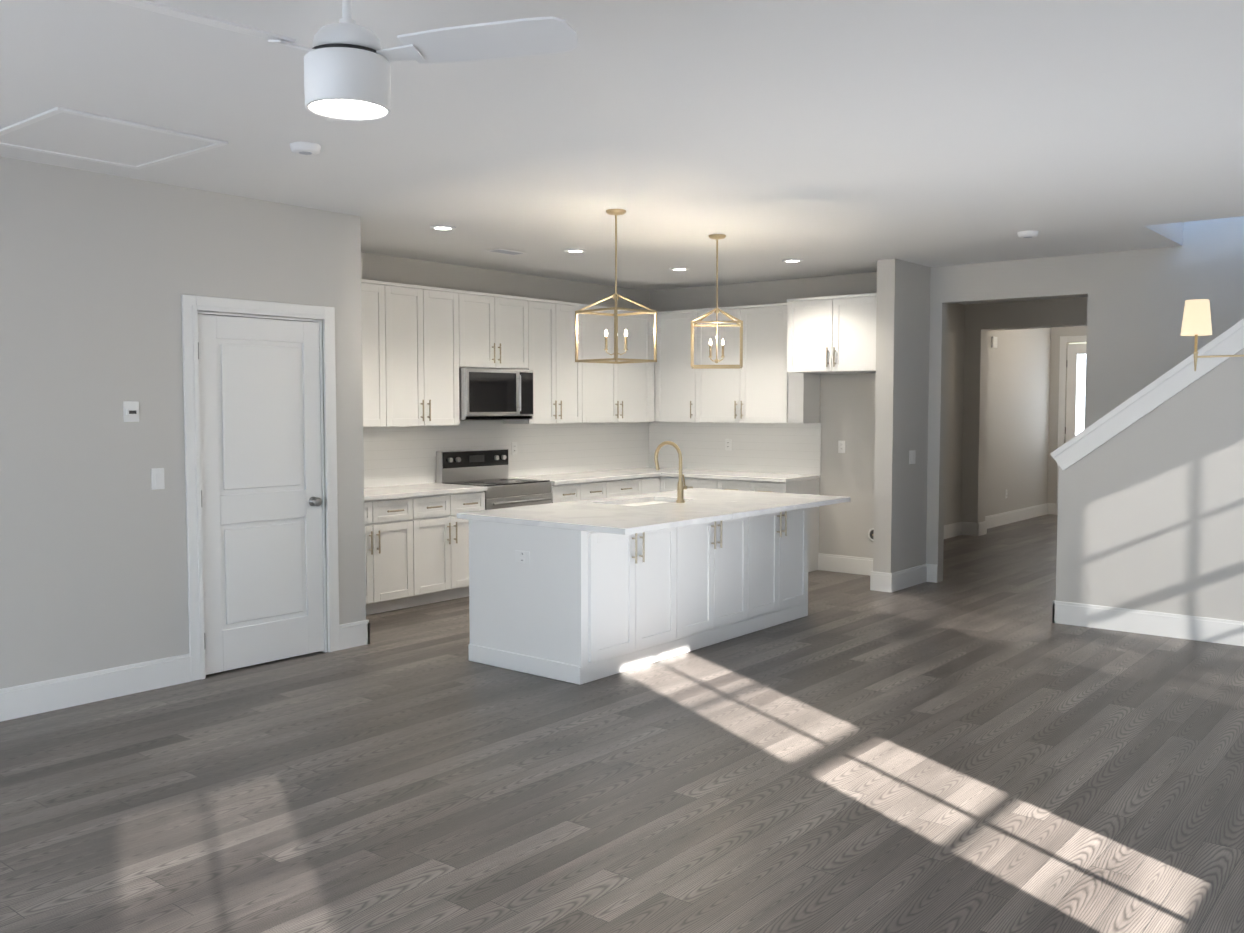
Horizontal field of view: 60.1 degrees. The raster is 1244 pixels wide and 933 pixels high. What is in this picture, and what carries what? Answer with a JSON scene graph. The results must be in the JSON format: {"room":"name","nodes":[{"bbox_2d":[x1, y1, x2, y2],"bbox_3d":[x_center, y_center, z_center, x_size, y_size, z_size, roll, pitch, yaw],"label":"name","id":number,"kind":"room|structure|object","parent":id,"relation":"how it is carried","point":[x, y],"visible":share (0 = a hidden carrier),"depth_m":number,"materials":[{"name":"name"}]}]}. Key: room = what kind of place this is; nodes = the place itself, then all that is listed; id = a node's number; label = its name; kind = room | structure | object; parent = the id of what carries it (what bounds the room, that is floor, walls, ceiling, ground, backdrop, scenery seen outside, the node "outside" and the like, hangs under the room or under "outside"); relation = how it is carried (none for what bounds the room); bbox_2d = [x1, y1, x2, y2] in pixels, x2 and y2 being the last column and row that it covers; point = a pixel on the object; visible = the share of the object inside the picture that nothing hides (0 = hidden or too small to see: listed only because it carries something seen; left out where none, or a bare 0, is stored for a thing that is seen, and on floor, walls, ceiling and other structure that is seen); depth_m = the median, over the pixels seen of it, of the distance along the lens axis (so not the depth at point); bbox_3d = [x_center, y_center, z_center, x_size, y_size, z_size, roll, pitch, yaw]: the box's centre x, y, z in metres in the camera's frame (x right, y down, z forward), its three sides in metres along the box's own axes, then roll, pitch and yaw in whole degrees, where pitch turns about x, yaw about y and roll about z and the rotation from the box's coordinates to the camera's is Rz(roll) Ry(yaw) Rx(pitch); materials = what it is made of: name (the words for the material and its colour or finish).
{"room":"kitchen","nodes":[
{"label":"kitchen","id":0,"kind":"room"},
{"bbox_2d":[0,156,365,688],"bbox_3d":[-3.701,-0.086,4.597,0.120,2.776,6.260,3,4,39],"label":"wall","id":1,"kind":"structure","parent":0,"point":[101,274],"depth_m":5.72,"materials":[{"name":"grey paint"}]},
{"bbox_2d":[123,401,138,421],"bbox_3d":[-2.637,-0.295,5.784,0.020,0.110,0.085,3,4,39],"label":"thermostat","id":2,"kind":"object","parent":1,"relation":"attached to","point":[130,411],"visible":1,"depth_m":5.78,"materials":[{"name":"white plastic"}]},
{"bbox_2d":[151,468,164,489],"bbox_3d":[-2.553,0.068,5.917,0.009,0.116,0.072,3,4,39],"label":"light switch","id":3,"kind":"object","parent":1,"relation":"attached to","point":[157,475],"visible":1,"depth_m":5.91,"materials":[{"name":"white plastic"}]},
{"bbox_2d":[181,294,339,680],"bbox_3d":[-2.174,0.107,6.469,0.143,2.180,1.010,3,4,39],"label":"door frame","id":4,"kind":"structure","parent":1,"relation":"attached to","point":[191,305],"depth_m":6.22,"materials":[{"name":"white paint"}]},
{"bbox_2d":[198,314,323,674],"bbox_3d":[-2.138,0.154,6.432,0.101,2.067,0.824,3,4,39],"label":"pantry door","id":5,"kind":"structure","parent":1,"relation":"in","point":[260,435],"depth_m":6.43,"materials":[{"name":"white paint"}]},
{"bbox_2d":[0,503,1243,721],"bbox_3d":[2.439,1.072,7.304,6.980,0.160,17.500,3,4,39],"label":"baseboard","id":6,"kind":"structure","parent":1,"relation":"attached to","point":[76,689],"depth_m":7.10,"materials":[{"name":"white paint"}]},
{"bbox_2d":[361,252,648,484],"bbox_3d":[-1.213,-0.375,9.725,0.120,2.776,4.850,3,4,39],"label":"wall","id":7,"kind":"structure","parent":0,"point":[384,268],"depth_m":9.60,"materials":[{"name":"grey paint"}]},
{"bbox_2d":[361,279,396,430],"bbox_3d":[-2.173,-0.856,8.137,0.330,1.115,0.821,3,4,39],"label":"upper cabinet","id":8,"kind":"object","parent":7,"relation":"attached to","point":[379,373],"depth_m":8.26,"materials":[{"name":"white wood"}]},
{"bbox_2d":[393,283,468,426],"bbox_3d":[-1.713,-0.888,8.703,0.330,1.115,0.881,3,4,39],"label":"upper cabinet","id":9,"kind":"object","parent":7,"relation":"attached to","point":[431,324],"depth_m":8.65,"materials":[{"name":"white wood"}]},
{"bbox_2d":[465,291,532,369],"bbox_3d":[-1.215,-1.164,9.301,0.330,0.630,0.820,3,4,39],"label":"upper cabinet","id":10,"kind":"object","parent":7,"relation":"attached to","point":[498,324],"depth_m":9.22,"materials":[{"name":"white wood"}]},
{"bbox_2d":[459,367,533,419],"bbox_3d":[-1.172,-0.625,9.297,0.440,0.433,0.808,3,4,39],"label":"microwave","id":11,"kind":"object","parent":10,"relation":"attached to","point":[490,394],"visible":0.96,"depth_m":9.13,"materials":[{"name":"silver metal"}]},
{"bbox_2d":[497,298,588,426],"bbox_3d":[-0.729,-0.956,9.912,0.330,1.115,0.841,3,4,39],"label":"upper cabinet","id":12,"kind":"object","parent":7,"relation":"attached to","point":[561,383],"depth_m":9.83,"materials":[{"name":"white wood"}]},
{"bbox_2d":[589,305,652,422],"bbox_3d":[-0.165,-0.994,10.603,0.330,1.115,1.187,3,4,39],"label":"upper cabinet","id":13,"kind":"object","parent":7,"relation":"attached to","point":[618,393],"depth_m":10.55,"materials":[{"name":"white wood"}]},
{"bbox_2d":[0,514,1243,932],"bbox_3d":[1.477,1.154,8.156,10.100,0.100,18.200,3,4,39],"label":"floor","id":14,"kind":"structure","parent":0,"point":[976,740],"depth_m":4.44,"materials":[{"name":"laminate"}]},
{"bbox_2d":[364,495,424,614],"bbox_3d":[-2.056,0.668,8.153,0.620,0.869,0.821,3,4,39],"label":"base cabinet","id":15,"kind":"object","parent":14,"relation":"on","point":[392,526],"depth_m":8.09,"materials":[{"name":"white wood"}]},
{"bbox_2d":[364,483,486,502],"bbox_3d":[-1.896,0.206,8.305,0.645,0.034,1.733,3,4,39],"label":"countertop","id":16,"kind":"structure","parent":15,"relation":"on","point":[407,490],"depth_m":8.45,"materials":[{"name":"white stone"}]},
{"bbox_2d":[421,491,484,603],"bbox_3d":[-1.616,0.637,8.694,0.620,0.869,0.816,3,4,39],"label":"base cabinet","id":17,"kind":"object","parent":14,"relation":"on","point":[444,537],"depth_m":8.49,"materials":[{"name":"white wood"}]},
{"bbox_2d":[436,448,551,509],"bbox_3d":[-1.081,0.451,9.296,0.658,1.174,0.796,3,4,39],"label":"range","id":18,"kind":"object","parent":14,"relation":"on","point":[488,468],"visible":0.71,"depth_m":9.25,"materials":[{"name":"silver metal"}]},
{"bbox_2d":[550,479,612,502],"bbox_3d":[-0.598,0.567,9.944,0.620,0.869,0.797,3,4,39],"label":"base cabinet","id":19,"kind":"object","parent":14,"relation":"on","point":[564,492],"depth_m":9.71,"materials":[{"name":"white wood"}]},
{"bbox_2d":[513,467,692,486],"bbox_3d":[-0.151,0.085,10.448,0.645,0.034,2.183,3,4,39],"label":"countertop","id":20,"kind":"structure","parent":19,"relation":"on","point":[626,472],"depth_m":10.19,"materials":[{"name":"white stone"}]},
{"bbox_2d":[613,479,636,496],"bbox_3d":[-0.236,0.542,10.388,0.620,0.869,0.590,3,4,39],"label":"base cabinet","id":21,"kind":"object","parent":14,"relation":"on","point":[621,487],"depth_m":10.20,"materials":[{"name":"white wood"}]},
{"bbox_2d":[465,509,808,684],"bbox_3d":[0.243,0.718,7.257,0.966,0.869,2.568,3,4,39],"label":"kitchen island","id":22,"kind":"object","parent":14,"relation":"on","point":[579,592],"depth_m":6.45,"materials":[{"name":"white wood"}]},
{"bbox_2d":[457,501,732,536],"bbox_3d":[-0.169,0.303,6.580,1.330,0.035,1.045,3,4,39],"label":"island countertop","id":23,"kind":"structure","parent":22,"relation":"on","point":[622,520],"depth_m":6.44,"materials":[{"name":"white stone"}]},
{"bbox_2d":[589,494,792,520],"bbox_3d":[0.381,0.265,7.256,1.330,0.035,0.700,3,4,39],"label":"island countertop","id":24,"kind":"structure","parent":22,"relation":"on","point":[738,508],"depth_m":7.09,"materials":[{"name":"white stone"}]},
{"bbox_2d":[613,497,660,504],"bbox_3d":[0.160,0.359,7.441,0.404,0.197,0.724,3,4,39],"label":"sink","id":25,"kind":"object","parent":24,"relation":"in","point":[652,500],"depth_m":7.62,"materials":[{"name":"white ceramic"}]},
{"bbox_2d":[654,441,688,500],"bbox_3d":[0.338,0.033,7.374,0.252,0.416,0.108,3,4,39],"label":"faucet","id":26,"kind":"object","parent":24,"relation":"on","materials":[{"name":"gold metal"}]},
{"bbox_2d":[641,489,849,508],"bbox_3d":[0.868,0.232,7.854,1.330,0.035,0.845,3,4,39],"label":"island countertop","id":27,"kind":"structure","parent":22,"relation":"on","point":[799,501],"depth_m":7.71,"materials":[{"name":"white stone"}]},
{"bbox_2d":[637,475,664,493],"bbox_3d":[0.054,0.525,10.697,0.681,0.869,0.377,3,4,39],"label":"base cabinet","id":28,"kind":"object","parent":14,"relation":"on","point":[647,483],"depth_m":10.51,"materials":[{"name":"white wood"}]},
{"bbox_2d":[665,475,720,491],"bbox_3d":[0.859,0.527,10.659,0.737,0.869,0.620,3,4,39],"label":"base cabinet","id":29,"kind":"object","parent":14,"relation":"on","point":[670,483],"depth_m":10.38,"materials":[{"name":"white wood"}]},
{"bbox_2d":[721,479,819,571],"bbox_3d":[1.366,0.550,10.248,0.811,0.869,0.620,3,4,39],"label":"base cabinet","id":30,"kind":"object","parent":14,"relation":"on","point":[794,486],"depth_m":10.09,"materials":[{"name":"white wood"}]},
{"bbox_2d":[661,471,819,482],"bbox_3d":[1.132,0.088,10.396,1.412,0.034,0.645,3,4,39],"label":"countertop","id":31,"kind":"structure","parent":30,"relation":"on","point":[753,476],"depth_m":10.23,"materials":[{"name":"white stone"}]},
{"bbox_2d":[0,0,1243,304],"bbox_3d":[1.477,-1.817,7.989,10.100,0.300,18.200,3,4,39],"label":"ceiling","id":32,"kind":"structure","parent":0,"point":[820,138],"depth_m":4.65,"materials":[{"name":"white paint"}]},
{"bbox_2d":[0,107,227,168],"bbox_3d":[-2.378,-1.489,4.925,0.840,0.012,0.760,3,4,39],"label":"attic hatch","id":33,"kind":"object","parent":32,"relation":"attached to","point":[66,132],"visible":1,"depth_m":4.89,"materials":[{"name":"white paint"}]},
{"bbox_2d":[290,142,320,155],"bbox_3d":[-1.478,-1.481,5.018,0.140,0.037,0.140,3,4,39],"label":"smoke detector","id":34,"kind":"object","parent":32,"relation":"attached to","point":[306,148],"visible":1,"depth_m":4.97,"materials":[{"name":"white plastic"}]},
{"bbox_2d":[108,0,577,120],"bbox_3d":[-0.781,-1.163,2.778,1.143,0.420,1.067,3,4,39],"label":"ceiling fan","id":35,"kind":"object","parent":32,"relation":"hanging from","point":[347,70],"visible":1,"depth_m":2.79,"materials":[{"name":"white painted metal"},{"name":"white plastic"},{"name":"frosted glass"}]},
{"bbox_2d":[430,225,455,230],"bbox_3d":[-1.218,-1.622,7.316,0.178,0.014,0.178,3,4,39],"label":"recessed light","id":36,"kind":"object","parent":32,"relation":"in","point":[442,227],"visible":1,"depth_m":7.31,"materials":[{"name":"white"}]},
{"bbox_2d":[486,248,525,254],"bbox_3d":[-0.909,-1.688,8.455,0.150,0.009,0.300,3,4,39],"label":"ceiling vent","id":37,"kind":"object","parent":32,"relation":"in","point":[505,251],"visible":0.98,"depth_m":8.42,"materials":[{"name":"white metal"}]},
{"bbox_2d":[564,249,586,253],"bbox_3d":[-0.364,-1.684,8.412,0.178,0.014,0.178,3,4,39],"label":"recessed light","id":38,"kind":"object","parent":32,"relation":"in","point":[575,251],"visible":0.98,"depth_m":8.39,"materials":[{"name":"white"}]},
{"bbox_2d":[575,209,656,363],"bbox_3d":[-0.037,-1.124,6.718,0.364,0.940,0.364,-3,5,-45],"label":"pendant lantern","id":39,"kind":"object","parent":32,"relation":"hanging from","point":[615,296],"visible":1,"depth_m":6.72,"materials":[{"name":"gold metal"}]},
{"bbox_2d":[669,267,688,270],"bbox_3d":[0.508,-1.747,9.530,0.178,0.014,0.178,3,4,39],"label":"recessed light","id":40,"kind":"object","parent":32,"relation":"in","point":[679,269],"visible":1,"depth_m":9.50,"materials":[{"name":"white"}]},
{"bbox_2d":[691,234,742,368],"bbox_3d":[0.679,-1.179,7.693,0.364,0.940,0.364,0,3,5],"label":"pendant lantern","id":41,"kind":"object","parent":32,"relation":"hanging from","point":[716,310],"visible":1,"depth_m":7.67,"materials":[{"name":"gold metal"}]},
{"bbox_2d":[782,259,802,262],"bbox_3d":[1.425,-1.716,8.979,0.178,0.014,0.178,3,4,39],"label":"recessed light","id":42,"kind":"object","parent":32,"relation":"in","point":[792,260],"visible":1,"depth_m":8.95,"materials":[{"name":"white plastic"}]},
{"bbox_2d":[1018,230,1038,237],"bbox_3d":[2.841,-1.622,7.521,0.140,0.037,0.140,3,4,39],"label":"smoke detector","id":43,"kind":"object","parent":32,"relation":"attached to","point":[1029,234],"visible":1,"depth_m":7.47,"materials":[{"name":"white plastic"}]},
{"bbox_2d":[1180,299,1243,370],"bbox_3d":[3.309,-0.939,5.294,0.746,1.150,0.746,0,3,-6],"label":"chandelier","id":44,"kind":"object","parent":32,"relation":"hanging from","point":[1196,322],"visible":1,"depth_m":5.52,"materials":[{"name":"beige fabric"}]},
{"bbox_2d":[649,272,876,557],"bbox_3d":[1.473,-0.423,10.587,2.960,2.776,0.120,3,4,39],"label":"wall","id":45,"kind":"structure","parent":0,"point":[847,408],"depth_m":10.07,"materials":[{"name":"grey paint"}]},
{"bbox_2d":[653,309,700,422],"bbox_3d":[0.633,-1.011,10.890,0.587,1.115,0.395,3,4,39],"label":"upper cabinet","id":46,"kind":"object","parent":45,"relation":"attached to","point":[676,386],"depth_m":10.80,"materials":[{"name":"white wood"}]},
{"bbox_2d":[701,303,808,422],"bbox_3d":[1.214,-0.986,10.459,1.101,1.115,0.330,3,4,39],"label":"upper cabinet","id":47,"kind":"object","parent":45,"relation":"attached to","point":[760,391],"depth_m":10.24,"materials":[{"name":"white wood"}]},
{"bbox_2d":[785,293,876,374],"bbox_3d":[2.026,-1.168,9.601,0.907,0.655,0.620,3,4,39],"label":"upper cabinet","id":48,"kind":"object","parent":45,"relation":"attached to","point":[826,334],"depth_m":9.37,"materials":[{"name":"white wood"}]},
{"bbox_2d":[838,441,844,452],"bbox_3d":[2.054,-0.184,10.046,0.072,0.116,0.009,3,4,39],"label":"outlet","id":49,"kind":"object","parent":45,"relation":"attached to","point":[841,446],"depth_m":10.04,"materials":[{"name":"white plastic"}]},
{"bbox_2d":[868,528,873,540],"bbox_3d":[2.311,0.627,9.868,0.124,0.124,0.030,3,4,39],"label":"outlet","id":50,"kind":"object","parent":45,"relation":"attached to","point":[871,533],"depth_m":9.89,"materials":[{"name":"white"}]},
{"bbox_2d":[944,303,967,524],"bbox_3d":[4.032,-0.557,12.969,0.120,2.776,6.810,3,4,39],"label":"wall","id":51,"kind":"structure","parent":0,"point":[954,432],"depth_m":12.78,"materials":[{"name":"grey paint"}]},
{"bbox_2d":[873,254,1088,581],"bbox_3d":[2.969,-0.329,8.910,1.480,2.776,0.840,3,4,39],"label":"wall pillar","id":52,"kind":"structure","parent":0,"point":[914,300],"depth_m":9.13,"materials":[{"name":"grey paint"}]},
{"bbox_2d":[909,450,915,463],"bbox_3d":[2.504,-0.080,9.264,0.009,0.116,0.120,3,4,39],"label":"light switch","id":53,"kind":"object","parent":52,"relation":"attached to","point":[912,455],"visible":1,"depth_m":9.25,"materials":[{"name":"white plastic"}]},
{"bbox_2d":[964,297,1087,522],"bbox_3d":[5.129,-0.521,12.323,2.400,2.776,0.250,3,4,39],"label":"wall","id":54,"kind":"structure","parent":0,"point":[1001,430],"depth_m":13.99,"materials":[{"name":"grey paint"}]},
{"bbox_2d":[991,336,996,347],"bbox_3d":[4.727,-1.579,13.649,0.030,0.140,0.150,3,4,39],"label":"smoke detector","id":55,"kind":"object","parent":54,"relation":"attached to","point":[993,342],"visible":1,"depth_m":13.61,"materials":[{"name":"white plastic"}]},
{"bbox_2d":[1056,335,1086,514],"bbox_3d":[6.672,-0.561,15.048,1.100,2.550,0.018,3,4,39],"label":"door frame","id":56,"kind":"structure","parent":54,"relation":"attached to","point":[1064,340],"depth_m":15.33,"materials":[{"name":"white paint"}]},
{"bbox_2d":[1065,343,1085,442],"bbox_3d":[6.672,-0.513,15.058,0.907,2.430,0.107,3,4,39],"label":"front door","id":57,"kind":"structure","parent":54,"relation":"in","point":[1076,381],"depth_m":15.24,"materials":[{"name":"white paint"}]},
{"bbox_2d":[1056,348,1243,621],"bbox_3d":[4.420,-0.205,6.703,3.240,2.776,0.120,3,4,39],"label":"wall","id":58,"kind":"structure","parent":0,"point":[1150,511],"depth_m":7.25,"materials":[{"name":"grey paint"}]},
{"bbox_2d":[1050,319,1243,470],"bbox_3d":[3.726,-0.564,7.248,1.560,1.232,0.180,3,4,39],"label":"trim","id":59,"kind":"structure","parent":58,"relation":"on","point":[1169,384],"depth_m":7.27,"materials":[{"name":"white paint"}]},
{"bbox_2d":[1084,216,1243,429],"bbox_3d":[5.128,-1.367,7.559,3.500,5.000,0.120,3,4,39],"label":"wall","id":60,"kind":"structure","parent":0,"point":[1136,342],"depth_m":8.32,"materials":[{"name":"grey paint"}]}
]}

